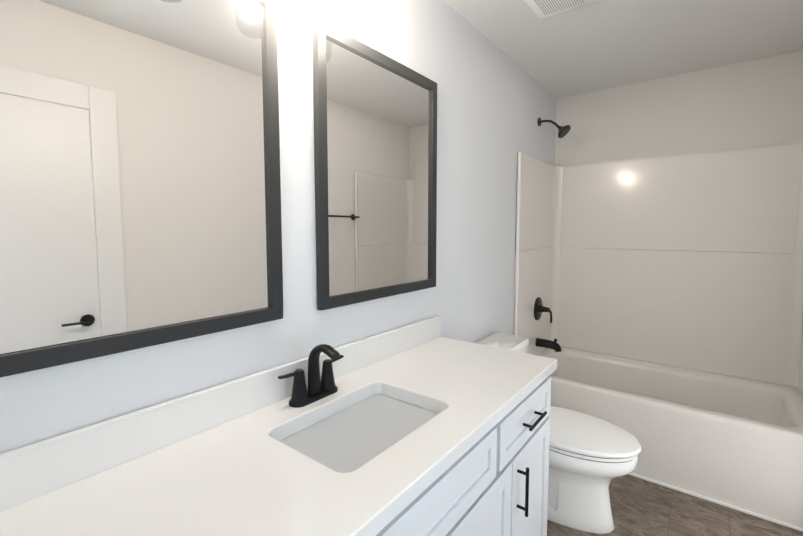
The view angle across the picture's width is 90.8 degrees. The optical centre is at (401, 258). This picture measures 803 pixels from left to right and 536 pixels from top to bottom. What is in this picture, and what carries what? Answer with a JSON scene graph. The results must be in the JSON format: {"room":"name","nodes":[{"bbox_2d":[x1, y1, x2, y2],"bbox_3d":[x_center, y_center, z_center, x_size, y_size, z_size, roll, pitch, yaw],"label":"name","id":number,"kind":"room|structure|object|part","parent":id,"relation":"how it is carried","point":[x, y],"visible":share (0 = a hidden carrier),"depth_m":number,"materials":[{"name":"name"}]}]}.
{"room":"bathroom","nodes":[
{"label":"bathroom","id":0,"kind":"room"},
{"bbox_2d":[0,0,556,453],"bbox_3d":[0.174,0.037,1.964,0.100,2.460,3.580,3,5,38],"label":"wall","id":1,"kind":"structure","parent":0,"point":[494,102],"depth_m":1.50,"materials":[{"name":"white paint"}]},
{"bbox_2d":[0,0,282,377],"bbox_3d":[-0.560,-0.259,0.884,0.022,0.915,0.667,3,5,38],"label":"mirror","id":2,"kind":"object","parent":1,"relation":"attached to","point":[140,193],"visible":0.98,"depth_m":0.86,"materials":[{"name":"grey mirror"}]},
{"bbox_2d":[312,18,436,310],"bbox_3d":[-0.059,-0.305,1.533,0.022,0.915,0.693,3,5,38],"label":"mirror","id":3,"kind":"object","parent":1,"relation":"attached to","point":[375,136],"visible":1,"depth_m":1.46,"materials":[{"name":"grey mirror"}]},
{"bbox_2d":[534,297,551,322],"bbox_3d":[1.060,0.386,2.931,0.101,0.189,0.176,3,5,38],"label":"tub valve","id":4,"kind":"object","parent":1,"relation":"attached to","point":[539,308],"visible":0.98,"depth_m":2.92,"materials":[{"name":"black metal"}]},
{"bbox_2d":[535,338,561,351],"bbox_3d":[1.091,0.635,2.925,0.179,0.091,0.068,3,5,38],"label":"tub spout","id":5,"kind":"object","parent":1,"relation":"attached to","point":[550,344],"visible":1,"depth_m":2.90,"materials":[{"name":"black metal"}]},
{"bbox_2d":[538,118,570,137],"bbox_3d":[1.087,-0.932,2.816,0.220,0.166,0.104,3,5,38],"label":"shower head","id":6,"kind":"object","parent":1,"relation":"attached to","point":[563,131],"visible":1,"depth_m":2.78},
{"bbox_2d":[444,0,802,97],"bbox_3d":[0.808,-1.205,1.385,1.700,0.100,3.580,3,5,38],"label":"ceiling","id":7,"kind":"structure","parent":0,"point":[596,45],"depth_m":2.16,"materials":[{"name":"white paint"}]},
{"bbox_2d":[523,0,595,18],"bbox_3d":[0.707,-1.172,1.782,0.270,0.021,0.270,3,5,38],"label":"ceiling vent","id":8,"kind":"object","parent":7,"relation":"in","point":[540,9],"visible":0.98,"depth_m":1.83,"materials":[{"name":"white plastic"}]},
{"bbox_2d":[547,475,802,535],"bbox_3d":[0.808,1.349,1.567,1.700,0.100,3.580,3,5,38],"label":"floor","id":9,"kind":"structure","parent":0,"point":[640,507],"depth_m":1.94,"materials":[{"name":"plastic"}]},
{"bbox_2d":[376,368,556,535],"bbox_3d":[-0.095,0.902,1.109,0.584,0.855,1.596,3,5,38],"label":"bathroom vanity","id":10,"kind":"object","parent":9,"relation":"on","point":[499,487],"depth_m":1.17,"materials":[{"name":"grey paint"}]},
{"bbox_2d":[0,336,556,535],"bbox_3d":[-0.099,0.449,1.093,0.557,0.038,1.616,3,5,38],"label":"countertop","id":11,"kind":"structure","parent":10,"relation":"on","point":[236,475],"depth_m":0.84,"materials":[{"name":"white stone"}]},
{"bbox_2d":[276,344,347,407],"bbox_3d":[-0.237,0.338,1.178,0.129,0.170,0.242,3,5,38],"label":"faucet","id":12,"kind":"object","parent":11,"relation":"on","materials":[{"name":"black metal"}]},
{"bbox_2d":[280,388,435,471],"bbox_3d":[-0.098,0.533,1.084,0.332,0.152,0.472,3,5,38],"label":"sink","id":13,"kind":"object","parent":11,"relation":"in","point":[342,436],"depth_m":1.11,"materials":[{"name":"white ceramic"}]},
{"bbox_3d":[0.104,0.577,0.943,0.021,0.150,0.540,3,5,38],"label":"drawer","id":14,"kind":"part","parent":10,"relation":"part of","materials":[{"name":"white paint"}]},
{"bbox_3d":[0.226,0.934,1.126,0.021,0.562,0.377,3,5,38],"label":"door","id":15,"kind":"part","parent":10,"relation":"part of","materials":[{"name":"white paint"}]},
{"bbox_3d":[0.429,0.547,1.363,0.021,0.150,0.475,3,5,38],"label":"drawer","id":16,"kind":"part","parent":10,"relation":"part of","materials":[{"name":"white paint"}]},
{"bbox_3d":[0.460,0.912,1.429,0.021,0.562,0.374,3,5,38],"label":"door","id":17,"kind":"part","parent":10,"relation":"part of","materials":[{"name":"white paint"}]},
{"bbox_2d":[476,333,640,533],"bbox_3d":[0.753,0.873,2.018,0.805,0.785,0.464,3,5,38],"label":"toilet","id":18,"kind":"object","parent":9,"relation":"on","point":[591,457],"visible":0.46,"depth_m":1.85,"materials":[{"name":"white ceramic"}]},
{"bbox_3d":[0.808,1.073,1.990,0.642,0.390,0.394,3,5,38],"label":"bowl","id":19,"kind":"part","parent":18,"relation":"part of","materials":[{"name":"white ceramic"}]},
{"bbox_3d":[0.839,0.850,1.951,0.590,0.052,0.408,3,5,38],"label":"seat","id":20,"kind":"part","parent":18,"relation":"part of","materials":[{"name":"white plastic"}]},
{"bbox_2d":[514,144,802,531],"bbox_3d":[1.590,0.272,2.508,1.500,1.915,0.817,3,5,38],"label":"bathtub","id":21,"kind":"object","parent":9,"relation":"on","point":[668,290],"visible":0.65,"depth_m":2.61,"materials":[{"name":"white plastic"}]},
{"bbox_2d":[555,50,802,165],"bbox_3d":[1.870,-0.026,2.851,1.500,2.460,0.100,3,5,38],"label":"wall","id":22,"kind":"structure","parent":0,"point":[757,103],"depth_m":2.67,"materials":[{"name":"white paint"}]}
]}

